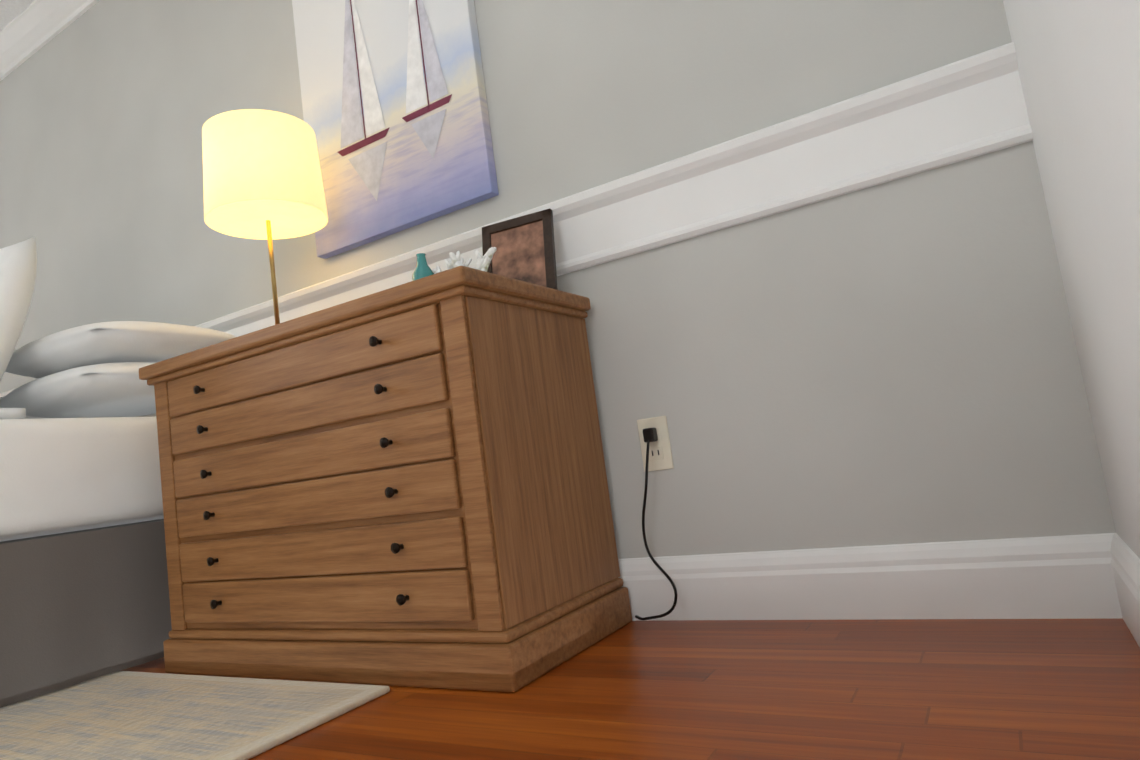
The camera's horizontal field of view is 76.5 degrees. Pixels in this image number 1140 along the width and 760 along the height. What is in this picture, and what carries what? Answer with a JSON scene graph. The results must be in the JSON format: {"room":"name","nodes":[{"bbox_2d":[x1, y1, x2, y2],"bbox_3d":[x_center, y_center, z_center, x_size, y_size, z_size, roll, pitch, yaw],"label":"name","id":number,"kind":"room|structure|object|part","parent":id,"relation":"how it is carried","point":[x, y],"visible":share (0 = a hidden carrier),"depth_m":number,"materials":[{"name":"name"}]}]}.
{"room":"bedroom","nodes":[
{"label":"bedroom","id":0,"kind":"room"},
{"bbox_2d":[0,0,34,30],"bbox_3d":[-2.455,-1.687,1.193,5.290,0.080,3.650,-11,-7,30],"label":"ceiling","id":1,"kind":"structure","parent":0,"point":[10,10],"depth_m":2.90,"materials":[{"name":"white paint"}]},
{"bbox_2d":[0,0,1115,558],"bbox_3d":[-1.391,-0.401,2.578,5.290,2.440,0.120,-11,-7,30],"label":"wall","id":2,"kind":"structure","parent":0,"point":[890,362],"depth_m":1.50,"materials":[{"name":"grey paint"}]},
{"bbox_2d":[0,0,99,80],"bbox_3d":[-1.600,-1.559,2.615,5.050,0.094,0.088,-11,-7,30],"label":"crown molding","id":3,"kind":"structure","parent":2,"relation":"attached to","point":[32,28],"depth_m":2.90,"materials":[{"name":"white wood"}]},
{"bbox_2d":[292,0,498,258],"bbox_3d":[-0.513,-0.859,1.984,0.630,0.920,0.034,-11,-7,30],"label":"framed picture","id":4,"kind":"object","parent":2,"relation":"attached to","point":[395,107],"visible":0.96,"depth_m":1.94},
{"bbox_2d":[0,42,1032,396],"bbox_3d":[-1.385,-0.061,2.474,5.050,0.166,0.036,-11,-7,30],"label":"trim","id":5,"kind":"structure","parent":2,"relation":"attached to","point":[962,110],"depth_m":1.44,"materials":[{"name":"white wood"}]},
{"bbox_2d":[637,416,673,471],"bbox_3d":[0.183,0.138,1.560,0.070,0.114,0.008,-11,-7,30],"label":"outlet","id":6,"kind":"object","parent":2,"relation":"attached to","point":[660,455],"visible":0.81,"depth_m":1.55,"materials":[{"name":"beige plastic"}]},
{"bbox_2d":[643,427,657,442],"bbox_3d":[0.172,0.118,1.547,0.024,0.030,0.026,-11,-7,30],"label":"plug","id":7,"kind":"object","parent":6,"relation":"attached to","point":[650,434],"visible":0.92,"depth_m":1.54,"materials":[{"name":"black plastic"}]},
{"bbox_2d":[635,440,676,619],"bbox_3d":[0.157,0.311,1.523,0.117,0.383,0.037,-11,-7,30],"label":"lamp cord","id":8,"kind":"object","parent":7,"relation":"attached to","point":[649,553],"visible":0.98,"depth_m":1.52,"materials":[{"name":"black rubber"}]},
{"bbox_2d":[618,534,1109,620],"bbox_3d":[-1.272,0.735,2.396,5.050,0.130,0.016,-11,-7,30],"label":"baseboard","id":9,"kind":"structure","parent":2,"relation":"attached to","point":[1090,576],"depth_m":1.32,"materials":[{"name":"white wood"}]},
{"bbox_2d":[121,618,1139,759],"bbox_3d":[-2.121,0.786,0.924,5.290,0.060,3.650,-11,-7,30],"label":"floor","id":10,"kind":"structure","parent":0,"point":[971,689],"depth_m":1.01,"materials":[{"name":"brown wood"}]},
{"bbox_2d":[0,671,389,759],"bbox_3d":[-2.184,0.765,0.994,2.980,0.012,2.365,-11,-7,30],"label":"rug","id":11,"kind":"object","parent":10,"relation":"on","point":[124,715],"visible":0.8,"depth_m":1.25,"materials":[{"name":"beige fabric"}]},
{"bbox_2d":[0,236,236,707],"bbox_3d":[-2.073,0.239,1.568,1.937,1.131,2.210,-11,-7,30],"label":"bed","id":12,"kind":"object","parent":11,"relation":"on","point":[84,590],"visible":0.81,"depth_m":1.73,"materials":[{"name":"white fabric"}]},
{"bbox_3d":[-2.028,0.333,1.681,1.520,0.270,1.955,-11,-7,30],"label":"mattress","id":13,"kind":"part","parent":12,"relation":"part of","materials":[{"name":"white fabric"}]},
{"bbox_2d":[139,266,631,691],"bbox_3d":[-0.449,0.244,1.639,1.000,0.715,0.458,-11,-7,30],"label":"chest","id":14,"kind":"object","parent":10,"relation":"on","point":[405,484],"visible":1,"depth_m":1.39,"materials":[{"name":"brown wood"}]},
{"bbox_2d":[202,109,327,324],"bbox_3d":[-0.791,-0.356,1.910,0.304,0.615,0.304,-11,-7,30],"label":"table lamp","id":15,"kind":"object","parent":14,"relation":"on","point":[262,178],"visible":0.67,"depth_m":1.82,"materials":[{"name":"beige fabric"}]},
{"bbox_2d":[482,208,557,289],"bbox_3d":[-0.107,-0.268,1.673,0.180,0.210,0.064,-10,-17,22],"label":"framed picture","id":16,"kind":"object","parent":14,"relation":"on","point":[524,245],"visible":0.54,"depth_m":1.65,"materials":[{"name":"brown wood"}]},
{"bbox_2d":[1003,0,1139,558],"bbox_3d":[-0.117,-0.884,-0.277,0.120,2.440,3.530,-11,-7,30],"label":"wall","id":17,"kind":"structure","parent":0,"point":[1078,61],"depth_m":0.83,"materials":[{"name":"grey paint"}]},
{"bbox_2d":[1090,533,1139,646],"bbox_3d":[0.475,0.290,0.475,0.016,0.130,1.534,-11,-7,30],"label":"baseboard","id":18,"kind":"structure","parent":17,"relation":"attached to","point":[1118,565],"depth_m":1.10,"materials":[{"name":"white wood"}]}
]}

